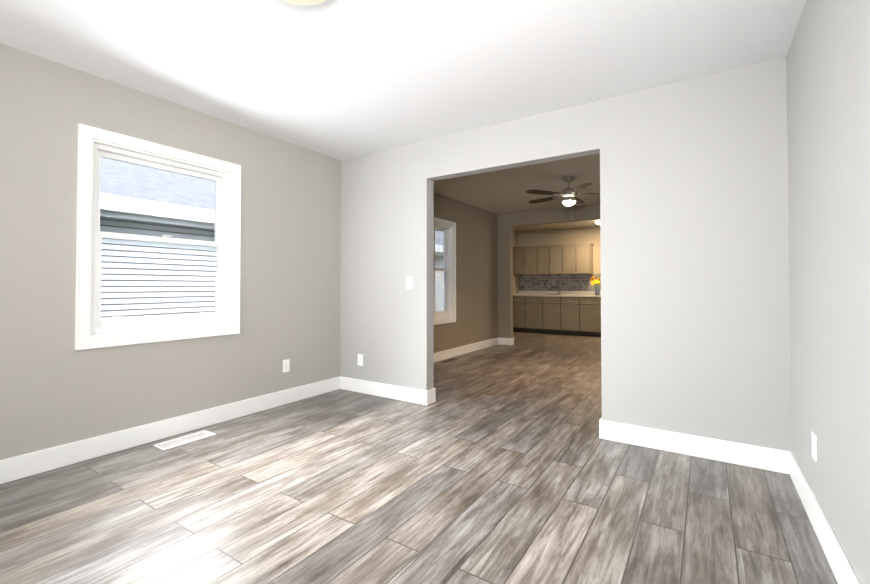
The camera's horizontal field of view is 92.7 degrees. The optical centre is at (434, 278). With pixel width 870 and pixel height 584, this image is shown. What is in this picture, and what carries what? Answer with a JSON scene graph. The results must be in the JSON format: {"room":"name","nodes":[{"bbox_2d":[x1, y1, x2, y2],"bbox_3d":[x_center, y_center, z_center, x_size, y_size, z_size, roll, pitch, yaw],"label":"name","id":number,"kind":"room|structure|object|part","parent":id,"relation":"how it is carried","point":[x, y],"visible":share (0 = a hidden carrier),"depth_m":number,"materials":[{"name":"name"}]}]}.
{"room":"empty living room","nodes":[
{"label":"empty living room","id":0,"kind":"room"},
{"bbox_2d":[0,43,497,459],"bbox_3d":[-1.352,-0.001,4.197,0.150,2.620,9.370,-1,-1,33],"label":"wall","id":1,"kind":"structure","parent":0,"point":[57,388],"depth_m":3.03,"materials":[{"name":"grey paint"}]},
{"bbox_2d":[75,123,240,349],"bbox_3d":[-2.023,-0.262,3.127,0.150,1.442,1.101,-1,-1,33],"label":"window","id":2,"kind":"structure","parent":1,"relation":"in","point":[87,135],"depth_m":2.98,"materials":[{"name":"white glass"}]},
{"bbox_3d":[-2.049,-0.262,3.144,0.089,1.268,0.927,-1,-1,33],"label":"window sash","id":3,"kind":"part","parent":2,"relation":"part of","materials":[{"name":"white plastic"}]},
{"bbox_2d":[90,139,231,336],"bbox_3d":[-2.042,-0.262,3.140,0.146,1.296,0.955,-1,-1,33],"label":"window frame","id":4,"kind":"structure","parent":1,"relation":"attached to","point":[228,252],"depth_m":3.21,"materials":[{"name":"white wood"}]},
{"bbox_2d":[0,376,339,483],"bbox_3d":[-2.393,1.092,2.428,0.020,0.135,5.000,-1,-1,33],"label":"baseboard","id":5,"kind":"structure","parent":1,"relation":"attached to","point":[67,454],"depth_m":2.93,"materials":[{"name":"white wood"}]},
{"bbox_2d":[283,359,289,372],"bbox_3d":[-1.413,0.825,3.942,0.010,0.116,0.072,-1,-1,33],"label":"electrical outlet","id":6,"kind":"object","parent":1,"relation":"attached to","point":[286,365],"visible":1,"depth_m":3.94,"materials":[{"name":"white plastic"}]},
{"bbox_2d":[435,223,451,319],"bbox_3d":[0.069,-0.111,6.371,0.146,1.435,0.530,-1,-1,33],"label":"liner","id":7,"kind":"object","parent":1,"relation":"attached to","point":[450,264],"visible":0.27,"depth_m":6.55,"materials":[{"name":"white wood"}]},
{"bbox_2d":[434,217,455,324],"bbox_3d":[0.088,-0.112,6.358,0.150,1.581,0.676,-1,-1,33],"label":"window","id":8,"kind":"structure","parent":1,"relation":"in","point":[439,290],"depth_m":6.46,"materials":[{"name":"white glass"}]},
{"bbox_3d":[0.059,-0.111,6.377,0.080,1.407,0.502,-1,-1,33],"label":"window sash","id":9,"kind":"part","parent":8,"relation":"part of","materials":[{"name":"white plastic"}]},
{"bbox_2d":[434,337,499,361],"bbox_3d":[0.128,1.157,6.287,0.020,0.135,3.980,-1,-1,33],"label":"baseboard","id":10,"kind":"structure","parent":1,"relation":"attached to","point":[442,355],"depth_m":6.82,"materials":[{"name":"white wood"}]},
{"bbox_2d":[0,0,805,232],"bbox_3d":[0.770,-1.365,4.524,4.770,0.120,12.200,-1,-1,33],"label":"ceiling","id":11,"kind":"structure","parent":0,"point":[341,79],"depth_m":2.51,"materials":[{"name":"white paint"}]},
{"bbox_2d":[280,0,325,5],"bbox_3d":[-0.612,-1.284,1.782,0.391,0.134,0.391,-1,-1,33],"label":"ceiling light","id":12,"kind":"object","parent":11,"relation":"attached to","point":[304,2],"visible":1,"depth_m":1.90,"materials":[{"name":"white glass"}]},
{"bbox_2d":[526,176,599,218],"bbox_3d":[1.734,-1.022,5.326,1.192,0.538,1.143,-1,-1,33],"label":"fan","id":13,"kind":"object","parent":11,"relation":"hanging from","point":[568,194],"visible":1,"depth_m":5.22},
{"bbox_3d":[1.705,-0.957,5.281,0.160,0.060,0.160,-1,-1,33],"label":"lamp shade","id":14,"kind":"part","parent":13,"relation":"part of","materials":[{"name":"white glass"}]},
{"bbox_3d":[1.705,-1.140,5.284,0.204,0.304,0.204,-1,-1,33],"label":"motor","id":15,"kind":"part","parent":13,"relation":"part of","materials":[{"name":"silver metal"}]},
{"bbox_2d":[0,331,837,583],"bbox_3d":[0.770,1.254,4.480,4.770,0.120,12.200,-1,-1,33],"label":"floor","id":16,"kind":"structure","parent":0,"point":[500,464],"depth_m":2.14,"materials":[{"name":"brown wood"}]},
{"bbox_2d":[153,430,215,449],"bbox_3d":[-1.812,1.167,3.015,0.150,0.005,0.360,-1,-1,33],"label":"floor vent","id":17,"kind":"object","parent":16,"relation":"in","point":[183,440],"visible":1,"depth_m":2.99,"materials":[{"name":"metal"}]},
{"bbox_2d":[440,358,456,362],"bbox_3d":[0.216,1.221,6.228,0.110,0.005,0.380,-1,-1,33],"label":"floor vent","id":18,"kind":"object","parent":16,"relation":"in","point":[448,360],"visible":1,"depth_m":6.20,"materials":[{"name":"brown metal"}]},
{"bbox_2d":[513,295,544,332],"bbox_3d":[2.362,0.856,10.182,0.902,0.870,0.619,-1,-1,33],"label":"base cabinet","id":19,"kind":"object","parent":16,"relation":"on","point":[528,310],"depth_m":9.90,"materials":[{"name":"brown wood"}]},
{"bbox_2d":[545,295,580,334],"bbox_3d":[3.038,0.848,9.740,0.965,0.870,0.619,-1,-1,33],"label":"base cabinet","id":20,"kind":"object","parent":16,"relation":"on","point":[562,316],"depth_m":9.47,"materials":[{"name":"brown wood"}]},
{"bbox_2d":[561,295,600,298],"bbox_3d":[2.868,0.395,9.852,2.118,0.040,0.631,-1,-1,33],"label":"countertop","id":21,"kind":"structure","parent":20,"relation":"on","point":[562,296],"depth_m":9.24,"materials":[{"name":"beige stone"}]},
{"bbox_2d":[547,280,564,294],"bbox_3d":[2.879,0.288,9.890,0.383,0.515,0.487,-1,-1,33],"label":"sink","id":22,"kind":"object","parent":21,"relation":"in","point":[556,287],"depth_m":10.12,"materials":[{"name":"metal"}]},
{"bbox_2d":[557,283,560,294],"bbox_3d":[2.987,0.208,9.999,0.111,0.338,0.189,-1,-1,33],"label":"faucet","id":23,"kind":"object","parent":21,"relation":"on","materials":[{"name":"silver metal"}]},
{"bbox_2d":[590,276,600,294],"bbox_3d":[3.668,0.139,9.315,0.371,0.452,0.233,-1,-1,33],"label":"flower vase","id":24,"kind":"object","parent":21,"relation":"on","point":[597,289],"visible":0.71,"depth_m":9.31,"materials":[{"name":"ceramic"}]},
{"bbox_2d":[581,299,600,336],"bbox_3d":[3.539,0.843,9.413,0.483,0.870,0.619,-1,-1,33],"label":"base cabinet","id":25,"kind":"object","parent":16,"relation":"on","point":[590,308],"depth_m":9.14,"materials":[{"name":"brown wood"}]},
{"bbox_2d":[513,231,518,293],"bbox_3d":[1.355,0.031,9.620,0.150,2.500,2.670,-1,-1,33],"label":"wall","id":26,"kind":"structure","parent":0,"point":[515,234],"depth_m":10.56,"materials":[{"name":"beige paint"}]},
{"bbox_2d":[498,204,599,337],"bbox_3d":[2.463,-0.009,7.230,4.620,2.500,0.120,-1,-1,33],"label":"wall","id":27,"kind":"structure","parent":0,"point":[507,222],"depth_m":7.86,"materials":[{"name":"grey paint"}]},
{"bbox_2d":[519,226,600,273],"bbox_3d":[4.002,0.031,9.587,4.620,2.500,0.150,-1,-1,33],"label":"wall","id":28,"kind":"structure","parent":0,"point":[569,236],"depth_m":10.01,"materials":[{"name":"beige paint"}]},
{"bbox_2d":[513,245,540,274],"bbox_3d":[2.340,-0.456,10.374,0.679,0.700,0.359,-1,-1,33],"label":"upper cabinet","id":29,"kind":"object","parent":28,"relation":"attached to","point":[526,260],"depth_m":10.21,"materials":[{"name":"beige wood"}]},
{"bbox_2d":[541,244,564,274],"bbox_3d":[2.829,-0.462,10.054,0.742,0.700,0.359,-1,-1,33],"label":"upper cabinet","id":30,"kind":"object","parent":28,"relation":"attached to","point":[552,256],"depth_m":9.87,"materials":[{"name":"beige wood"}]},
{"bbox_2d":[517,291,600,294],"bbox_3d":[3.035,0.334,10.109,2.118,0.090,0.020,-1,-1,33],"label":"backsplash","id":31,"kind":"structure","parent":28,"relation":"attached to","point":[519,292],"depth_m":10.11,"materials":[{"name":"beige stone"}]},
{"bbox_2d":[565,243,592,274],"bbox_3d":[3.318,-0.467,9.735,0.679,0.700,0.359,-1,-1,33],"label":"upper cabinet","id":32,"kind":"object","parent":28,"relation":"attached to","point":[578,256],"depth_m":9.55,"materials":[{"name":"beige wood"}]},
{"bbox_2d":[340,57,791,451],"bbox_3d":[0.577,-0.071,3.566,3.770,2.500,0.120,-1,-1,33],"label":"wall","id":33,"kind":"structure","parent":0,"point":[695,281],"depth_m":2.87,"materials":[{"name":"grey paint"}]},
{"bbox_2d":[358,354,362,365],"bbox_3d":[-0.786,0.852,4.362,0.072,0.116,0.010,-1,-1,33],"label":"electrical outlet","id":34,"kind":"object","parent":33,"relation":"attached to","point":[360,359],"visible":1,"depth_m":4.36,"materials":[{"name":"white plastic"}]},
{"bbox_2d":[340,376,431,404],"bbox_3d":[-0.542,1.122,4.195,1.126,0.135,0.016,-1,-1,33],"label":"baseboard","id":35,"kind":"structure","parent":33,"relation":"attached to","point":[412,395],"depth_m":4.14,"materials":[{"name":"white wood"}]},
{"bbox_2d":[406,277,411,288],"bbox_3d":[-0.253,0.036,4.022,0.072,0.116,0.018,-1,-1,33],"label":"light switch","id":36,"kind":"object","parent":33,"relation":"attached to","point":[408,282],"visible":1,"depth_m":4.02,"materials":[{"name":"white plastic"}]},
{"bbox_2d":[432,388,435,402],"bbox_3d":[-0.473,1.124,4.301,1.126,0.135,0.036,-1,-1,33],"label":"baseboard","id":37,"kind":"structure","parent":33,"relation":"attached to","point":[433,389],"depth_m":3.98,"materials":[{"name":"white wood"}]},
{"bbox_2d":[599,417,783,472],"bbox_3d":[1.654,1.098,2.760,1.066,0.135,0.016,-1,-1,33],"label":"baseboard","id":38,"kind":"structure","parent":33,"relation":"attached to","point":[770,459],"depth_m":2.71,"materials":[{"name":"white wood"}]},
{"bbox_2d":[786,0,869,583],"bbox_3d":[2.704,-0.077,3.239,0.150,2.500,12.200,-1,-1,33],"label":"wall","id":39,"kind":"structure","parent":0,"point":[828,91],"depth_m":1.63,"materials":[{"name":"grey paint"}]},
{"bbox_2d":[811,432,816,461],"bbox_3d":[1.767,0.781,1.937,0.010,0.116,0.072,-1,-1,33],"label":"electrical outlet","id":40,"kind":"object","parent":39,"relation":"attached to","point":[814,446],"visible":1,"depth_m":1.92,"materials":[{"name":"white plastic"}]},
{"bbox_2d":[784,450,859,583],"bbox_3d":[0.746,1.057,0.377,0.020,0.135,5.000,-1,-1,33],"label":"baseboard","id":41,"kind":"structure","parent":39,"relation":"attached to","point":[842,570],"depth_m":1.78,"materials":[{"name":"white wood"}]},
{"label":"outside","id":42,"kind":"structure","parent":0,"visible":0},
{"bbox_3d":[-13.656,2.045,12.756,29.848,0.180,50.000,-1,-1,33],"label":"ground","id":43,"kind":"structure","parent":42,"visible":0},
{"bbox_2d":[100,157,215,318],"bbox_3d":[-6.150,-1.173,7.907,6.560,6.450,22.600,-1,-1,33],"label":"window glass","id":44,"kind":"object","parent":43,"relation":"on","point":[116,214],"depth_m":5.95,"materials":[{"name":"white"}]}
]}

